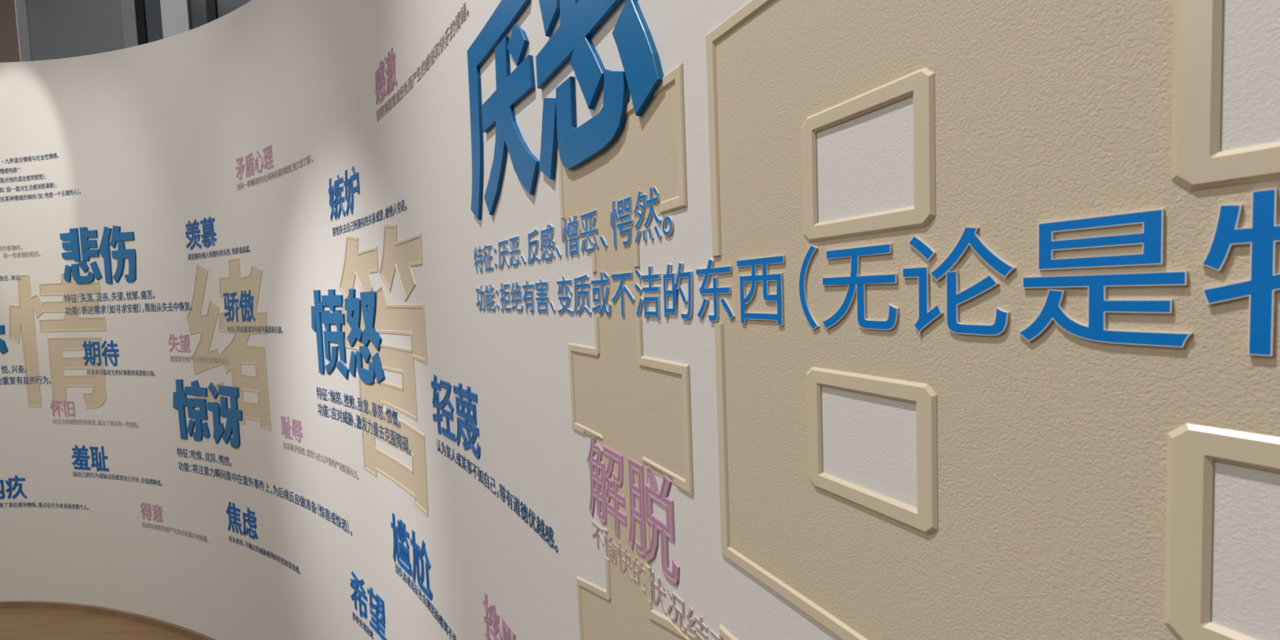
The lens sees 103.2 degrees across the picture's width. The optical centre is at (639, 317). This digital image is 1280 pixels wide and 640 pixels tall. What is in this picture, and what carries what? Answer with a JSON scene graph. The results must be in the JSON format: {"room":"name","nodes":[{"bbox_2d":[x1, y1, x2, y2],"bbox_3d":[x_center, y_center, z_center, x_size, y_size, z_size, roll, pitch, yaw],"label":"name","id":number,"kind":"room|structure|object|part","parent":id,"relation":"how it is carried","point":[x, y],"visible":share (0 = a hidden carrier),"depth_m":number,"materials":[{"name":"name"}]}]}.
{"room":"exhibition hall","nodes":[
{"label":"exhibition hall","id":0,"kind":"room"},
{"bbox_2d":[0,0,31,62],"bbox_3d":[-4.930,-0.650,3.592,1.396,4.300,0.060,-2,3,0],"label":"pillar","id":1,"kind":"structure","parent":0,"point":[15,46],"depth_m":3.50,"materials":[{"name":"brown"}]},
{"bbox_3d":[-4.236,-0.676,3.592,0.008,4.300,0.060,-2,3,0],"label":"edge trim","id":2,"kind":"part","parent":1,"relation":"part of","materials":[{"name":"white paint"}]},
{"bbox_2d":[25,0,124,61],"bbox_3d":[-2.280,-0.756,3.722,13.500,4.300,0.200,-2,3,0],"label":"wall","id":3,"kind":"structure","parent":0,"point":[58,28],"depth_m":3.55,"materials":[{"name":"grey paint"}]},
{"bbox_2d":[120,0,137,48],"bbox_3d":[-3.512,-0.704,3.620,0.112,4.300,0.004,-2,3,0],"label":"panel","id":4,"kind":"object","parent":3,"relation":"attached to","point":[127,6],"visible":0.02,"depth_m":3.55,"materials":[{"name":"grey"}]},
{"bbox_2d":[133,0,251,45],"bbox_3d":[-2.694,-0.759,3.610,1.527,4.150,0.022,-2,3,0],"label":"window","id":5,"kind":"structure","parent":3,"relation":"in","point":[148,12],"depth_m":3.54,"materials":[{"name":"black glass"}]},
{"bbox_2d":[0,608,193,639],"bbox_3d":[-2.190,1.641,-0.121,13.500,0.100,9.600,-2,3,0],"label":"floor","id":6,"kind":"structure","parent":0,"point":[15,624],"depth_m":2.42,"materials":[{"name":"brown wood"}]},
{"bbox_2d":[160,0,191,38],"bbox_3d":[-3.177,-0.716,3.601,0.184,4.300,0.018,-2,3,0],"label":"column","id":7,"kind":"structure","parent":6,"relation":"on","point":[175,14],"depth_m":3.52,"materials":[{"name":"white paint"}]},
{"bbox_2d":[0,0,1279,639],"bbox_3d":[-1.617,0.058,1.088,6.448,2.894,2.022,-1,3,25],"label":"wall","id":8,"kind":"structure","parent":0,"point":[150,136],"depth_m":1.40,"materials":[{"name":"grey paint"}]},
{"bbox_2d":[0,324,8,354],"bbox_3d":[-3.252,0.096,2.538,0.177,0.250,0.008,-2,3,3],"label":"heading word","id":9,"kind":"object","parent":8,"relation":"attached to","point":[3,348],"visible":1,"depth_m":2.53,"materials":[{"name":"blue plastic"}]},
{"bbox_2d":[0,275,19,280],"bbox_3d":[-3.119,-0.194,2.514,0.128,0.026,0.002,-2,3,6],"label":"definition text","id":10,"kind":"object","parent":8,"relation":"attached to","point":[12,275],"visible":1,"depth_m":2.51,"materials":[{"name":"blue"}]},
{"bbox_2d":[0,475,26,499],"bbox_3d":[-3.221,0.866,2.579,0.226,0.126,0.006,-2,3,3],"label":"heading word","id":11,"kind":"object","parent":8,"relation":"attached to","point":[16,479],"visible":1,"depth_m":2.58,"materials":[{"name":"blue plastic"}]},
{"bbox_2d":[0,244,39,258],"bbox_3d":[-3.071,-0.325,2.499,0.281,0.064,0.005,-2,3,8],"label":"definition text","id":12,"kind":"object","parent":8,"relation":"attached to","point":[8,246],"visible":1,"depth_m":2.50,"materials":[{"name":"grey"}]},
{"bbox_2d":[0,364,51,384],"bbox_3d":[-3.081,0.287,2.534,0.332,0.099,0.006,-2,3,7],"label":"definition text","id":13,"kind":"object","parent":8,"relation":"attached to","point":[20,366],"visible":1,"depth_m":2.54,"materials":[{"name":"blue"}]},
{"bbox_2d":[0,152,80,201],"bbox_3d":[-2.896,-0.677,2.446,0.519,0.208,0.011,-2,3,11],"label":"definition text","id":14,"kind":"object","parent":8,"relation":"attached to","point":[51,155],"visible":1,"depth_m":2.47,"materials":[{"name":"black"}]},
{"bbox_2d":[0,502,88,510],"bbox_3d":[-3.009,0.950,2.557,0.571,0.027,0.017,-2,3,8],"label":"definition text","id":15,"kind":"object","parent":8,"relation":"attached to","point":[77,506],"visible":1,"depth_m":2.57,"materials":[{"name":"blue"}]},
{"bbox_2d":[8,272,106,408],"bbox_3d":[-2.836,0.117,2.477,0.642,0.667,0.018,-2,3,12],"label":"relief character","id":16,"kind":"object","parent":8,"relation":"attached to","point":[21,317],"visible":1,"depth_m":2.49,"materials":[{"name":"beige paint"}]},
{"bbox_2d":[50,400,75,417],"bbox_3d":[-2.854,0.451,2.509,0.159,0.084,0.003,-2,3,12],"label":"heading word","id":17,"kind":"object","parent":8,"relation":"attached to","point":[52,404],"visible":1,"depth_m":2.51,"materials":[{"name":"pink"}]},
{"bbox_2d":[71,444,109,471],"bbox_3d":[-2.696,0.691,2.487,0.256,0.128,0.005,-1,3,14],"label":"heading word","id":18,"kind":"object","parent":8,"relation":"attached to","point":[78,451],"visible":1,"depth_m":2.49,"materials":[{"name":"blue"}]},
{"bbox_2d":[52,418,137,427],"bbox_3d":[-2.631,0.512,2.454,0.605,0.028,0.012,-1,3,15],"label":"definition text","id":19,"kind":"object","parent":8,"relation":"attached to","point":[60,420],"visible":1,"depth_m":2.47,"materials":[{"name":"grey"}]},
{"bbox_2d":[59,225,136,284],"bbox_3d":[-2.535,-0.291,2.377,0.528,0.274,0.013,-1,3,17],"label":"heading word","id":20,"kind":"object","parent":8,"relation":"attached to","point":[122,253],"visible":1,"depth_m":2.38,"materials":[{"name":"blue plastic"}]},
{"bbox_2d":[82,340,119,366],"bbox_3d":[-2.572,0.174,2.422,0.258,0.127,0.005,-1,3,16],"label":"heading word","id":21,"kind":"object","parent":8,"relation":"attached to","point":[85,344],"visible":1,"depth_m":2.42,"materials":[{"name":"blue"}]},
{"bbox_2d":[0,600,215,639],"bbox_3d":[-1.573,1.492,1.079,6.213,0.030,1.878,-1,3,25],"label":"baseboard","id":22,"kind":"structure","parent":8,"relation":"attached to","point":[185,632],"depth_m":2.50,"materials":[{"name":"brown wood"}]},
{"bbox_2d":[72,471,162,485],"bbox_3d":[-2.505,0.772,2.434,0.643,0.027,0.013,-1,3,17],"label":"definition text","id":23,"kind":"object","parent":8,"relation":"attached to","point":[87,474],"visible":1,"depth_m":2.44,"materials":[{"name":"blue"}]},
{"bbox_2d":[86,368,155,376],"bbox_3d":[-2.438,0.261,2.384,0.505,0.027,0.008,-1,3,18],"label":"definition text","id":24,"kind":"object","parent":8,"relation":"attached to","point":[124,372],"visible":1,"depth_m":2.39,"materials":[{"name":"blue"}]},
{"bbox_2d":[64,289,192,315],"bbox_3d":[-2.347,-0.068,2.323,0.938,0.102,0.024,-1,3,19],"label":"definition text","id":25,"kind":"object","parent":8,"relation":"attached to","point":[135,308],"visible":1,"depth_m":2.35,"materials":[{"name":"blue"}]},
{"bbox_2d":[140,502,163,522],"bbox_3d":[-2.287,0.914,2.378,0.170,0.087,0.003,-1,3,19],"label":"heading word","id":26,"kind":"object","parent":8,"relation":"attached to","point":[156,511],"visible":1,"depth_m":2.38,"materials":[{"name":"pink plastic"}]},
{"bbox_2d":[142,521,208,542],"bbox_3d":[-2.124,0.979,2.318,0.506,0.027,0.007,-1,3,21],"label":"definition text","id":27,"kind":"object","parent":8,"relation":"attached to","point":[148,523],"visible":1,"depth_m":2.32,"materials":[{"name":"grey"}]},
{"bbox_2d":[168,333,191,352],"bbox_3d":[-2.015,0.114,2.219,0.169,0.083,0.003,-1,3,23],"label":"heading word","id":28,"kind":"object","parent":8,"relation":"attached to","point":[180,336],"visible":1,"depth_m":2.21,"materials":[{"name":"pink plastic"}]},
{"bbox_2d":[170,355,230,364],"bbox_3d":[-1.871,0.182,2.156,0.470,0.027,0.007,-1,3,25],"label":"definition text","id":29,"kind":"object","parent":8,"relation":"attached to","point":[171,357],"visible":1,"depth_m":2.15,"materials":[{"name":"grey"}]},
{"bbox_2d":[185,216,216,249],"bbox_3d":[-1.813,-0.344,2.095,0.246,0.125,0.004,-1,3,26],"label":"heading word","id":30,"kind":"object","parent":8,"relation":"attached to","point":[206,233],"visible":1,"depth_m":2.09,"materials":[{"name":"blue"}]},
{"bbox_2d":[173,379,242,448],"bbox_3d":[-1.833,0.404,2.150,0.542,0.269,0.013,-1,3,26],"label":"heading word","id":31,"kind":"object","parent":8,"relation":"attached to","point":[233,415],"visible":1,"depth_m":2.15,"materials":[{"name":"blue plastic"}]},
{"bbox_2d":[187,245,250,260],"bbox_3d":[-1.692,-0.256,2.036,0.506,0.027,0.008,-1,3,28],"label":"definition text","id":32,"kind":"object","parent":8,"relation":"attached to","point":[197,256],"visible":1,"depth_m":2.03,"materials":[{"name":"blue"}]},
{"bbox_2d":[186,257,271,431],"bbox_3d":[-1.659,0.102,2.041,0.644,0.663,0.013,-1,3,28],"label":"relief character","id":33,"kind":"object","parent":8,"relation":"attached to","point":[237,352],"visible":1,"depth_m":2.02,"materials":[{"name":"beige paint"}]},
{"bbox_2d":[222,289,255,322],"bbox_3d":[-1.570,-0.042,1.988,0.252,0.126,0.005,0,3,29],"label":"heading word","id":34,"kind":"object","parent":33,"relation":"attached to","point":[247,301],"visible":1,"depth_m":1.98,"materials":[{"name":"blue plastic"}]},
{"bbox_2d":[226,501,257,539],"bbox_3d":[-1.640,0.837,2.089,0.249,0.133,0.005,-1,3,28],"label":"heading word","id":35,"kind":"object","parent":8,"relation":"attached to","point":[234,513],"visible":1,"depth_m":2.09,"materials":[{"name":"blue plastic"}]},
{"bbox_2d":[235,144,273,180],"bbox_3d":[-1.410,-0.561,1.854,0.307,0.087,0.005,0,3,32],"label":"heading word","id":36,"kind":"object","parent":8,"relation":"attached to","point":[240,166],"visible":1,"depth_m":1.86,"materials":[{"name":"pink"}]},
{"bbox_2d":[226,325,283,333],"bbox_3d":[-1.469,0.047,1.933,0.450,0.027,0.007,0,3,31],"label":"definition text","id":37,"kind":"object","parent":8,"relation":"attached to","point":[255,326],"visible":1,"depth_m":1.92,"materials":[{"name":"blue"}]},
{"bbox_2d":[177,448,351,535],"bbox_3d":[-1.471,0.631,1.948,1.380,0.106,0.056,0,3,31],"label":"definition text","id":38,"kind":"object","parent":8,"relation":"attached to","point":[326,510],"visible":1,"depth_m":2.04,"materials":[{"name":"blue"}]},
{"bbox_2d":[228,536,300,573],"bbox_3d":[-1.491,0.933,2.009,0.575,0.027,0.010,0,3,30],"label":"definition text","id":39,"kind":"object","parent":8,"relation":"attached to","point":[264,551],"visible":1,"depth_m":2.00,"materials":[{"name":"blue"}]},
{"bbox_2d":[236,154,313,191],"bbox_3d":[-1.277,-0.497,1.765,0.631,0.028,0.013,0,4,34],"label":"definition text","id":40,"kind":"object","parent":8,"relation":"attached to","point":[253,182],"visible":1,"depth_m":1.76,"materials":[{"name":"grey"}]},
{"bbox_2d":[280,415,302,442],"bbox_3d":[-1.251,0.402,1.824,0.174,0.085,0.003,0,4,34],"label":"heading word","id":41,"kind":"object","parent":8,"relation":"attached to","point":[299,428],"visible":1,"depth_m":1.82,"materials":[{"name":"pink"}]},
{"bbox_2d":[283,441,359,479],"bbox_3d":[-1.071,0.471,1.693,0.604,0.027,0.012,0,4,37],"label":"definition text","id":42,"kind":"object","parent":8,"relation":"attached to","point":[285,444],"visible":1,"depth_m":1.69,"materials":[{"name":"grey"}]},
{"bbox_2d":[328,165,359,221],"bbox_3d":[-0.840,-0.347,1.439,0.249,0.130,0.005,1,4,42],"label":"heading word","id":43,"kind":"object","parent":8,"relation":"attached to","point":[335,190],"visible":1,"depth_m":1.45,"materials":[{"name":"blue"}]},
{"bbox_2d":[311,288,385,384],"bbox_3d":[-0.865,0.050,1.487,0.550,0.272,0.015,0,4,42],"label":"heading word","id":44,"kind":"object","parent":8,"relation":"attached to","point":[353,304],"visible":1,"depth_m":1.47,"materials":[{"name":"blue plastic"}]},
{"bbox_2d":[352,612,373,639],"bbox_3d":[-0.853,0.947,1.560,0.160,0.027,0.002,0,4,41],"label":"definition text","id":45,"kind":"object","parent":8,"relation":"attached to","point":[354,618],"visible":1,"depth_m":1.55,"materials":[{"name":"blue"}]},
{"bbox_2d":[316,386,411,455],"bbox_3d":[-0.801,0.279,1.447,0.719,0.097,0.017,1,4,43],"label":"definition text","id":46,"kind":"object","parent":8,"relation":"attached to","point":[351,398],"visible":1,"depth_m":1.44,"materials":[{"name":"blue"}]},
{"bbox_2d":[350,571,386,639],"bbox_3d":[-0.816,0.859,1.520,0.277,0.133,0.006,0,4,42],"label":"heading word","id":47,"kind":"object","parent":8,"relation":"attached to","point":[380,602],"visible":1,"depth_m":1.50,"materials":[{"name":"blue"}]},
{"bbox_2d":[332,199,406,235],"bbox_3d":[-0.713,-0.252,1.321,0.572,0.027,0.011,1,4,45],"label":"definition text","id":48,"kind":"object","parent":8,"relation":"attached to","point":[390,210],"visible":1,"depth_m":1.30,"materials":[{"name":"blue"}]},
{"bbox_2d":[338,223,428,517],"bbox_3d":[-0.663,0.107,1.300,0.014,0.677,0.636,-5,4,-44],"label":"relief character","id":49,"kind":"object","parent":8,"relation":"attached to","point":[400,255],"visible":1,"depth_m":1.24,"materials":[{"name":"beige paint"}]},
{"bbox_2d":[374,47,397,104],"bbox_3d":[-0.586,-0.552,1.169,0.003,0.092,0.158,-5,4,-42],"label":"heading word","id":50,"kind":"object","parent":8,"relation":"attached to","point":[391,57],"visible":1,"depth_m":1.16,"materials":[{"name":"pink"}]},
{"bbox_2d":[391,512,432,600],"bbox_3d":[-0.563,0.583,1.247,0.005,0.138,0.278,-5,4,-43],"label":"heading word","id":51,"kind":"object","parent":8,"relation":"attached to","point":[402,553],"visible":1,"depth_m":1.25,"materials":[{"name":"blue plastic"}]},
{"bbox_2d":[376,2,468,121],"bbox_3d":[-0.447,-0.482,1.008,0.011,0.027,0.586,-5,4,-40],"label":"definition text","id":52,"kind":"object","parent":8,"relation":"attached to","point":[457,16],"visible":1,"depth_m":0.95,"materials":[{"name":"grey"}]},
{"bbox_2d":[395,563,456,639],"bbox_3d":[-0.509,0.664,1.192,0.006,0.027,0.405,-5,4,-42],"label":"definition text","id":53,"kind":"object","parent":8,"relation":"attached to","point":[415,588],"visible":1,"depth_m":1.17,"materials":[{"name":"blue"}]},
{"bbox_2d":[431,374,480,458],"bbox_3d":[-0.353,0.181,0.963,0.005,0.125,0.267,-4,4,-38],"label":"heading word","id":54,"kind":"object","parent":8,"relation":"attached to","point":[471,427],"visible":1,"depth_m":0.94,"materials":[{"name":"blue"}]},
{"bbox_2d":[436,439,558,552],"bbox_3d":[-0.260,0.272,0.843,0.009,0.027,0.547,-4,4,-36],"label":"definition text","id":55,"kind":"object","parent":8,"relation":"attached to","point":[523,509],"visible":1,"depth_m":0.76,"materials":[{"name":"blue"}]},
{"bbox_2d":[483,591,515,639],"bbox_3d":[-0.225,0.526,0.829,0.003,0.088,0.176,-4,4,-36],"label":"heading word","id":56,"kind":"object","parent":8,"relation":"attached to","point":[506,634],"visible":1,"depth_m":0.85,"materials":[{"name":"pink"}]},
{"bbox_2d":[466,0,663,220],"bbox_3d":[-0.127,-0.277,0.588,0.014,0.263,0.529,-4,3,-32],"label":"heading word","id":57,"kind":"object","parent":8,"relation":"attached to","point":[580,20],"visible":1,"depth_m":0.53,"materials":[{"name":"blue plastic"}]},
{"bbox_2d":[586,435,679,586],"bbox_3d":[-0.013,0.166,0.463,0.003,0.091,0.170,-4,3,-30],"label":"heading word","id":58,"kind":"object","parent":8,"relation":"attached to","point":[667,530],"visible":1,"depth_m":0.45,"materials":[{"name":"pink plastic"}]},
{"bbox_2d":[591,520,722,639],"bbox_3d":[0.013,0.228,0.423,0.002,0.027,0.256,-4,3,-29],"label":"definition text","id":59,"kind":"object","parent":8,"relation":"attached to","point":[613,553],"visible":1,"depth_m":0.42,"materials":[{"name":"grey"}]},
{"bbox_2d":[474,186,1279,355],"bbox_3d":[-0.042,-0.052,0.468,0.021,0.104,0.851,-4,3,-31],"label":"definition text","id":60,"kind":"object","parent":8,"relation":"attached to","point":[1263,234],"visible":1,"depth_m":0.18,"materials":[{"name":"blue"}]},
{"bbox_2d":[557,0,1279,639],"bbox_3d":[0.078,0.141,0.288,0.008,0.639,0.642,-4,3,-28],"label":"relief character","id":61,"kind":"object","parent":8,"relation":"attached to","point":[1065,480],"visible":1,"depth_m":0.19,"materials":[{"name":"beige paint"}]}
]}

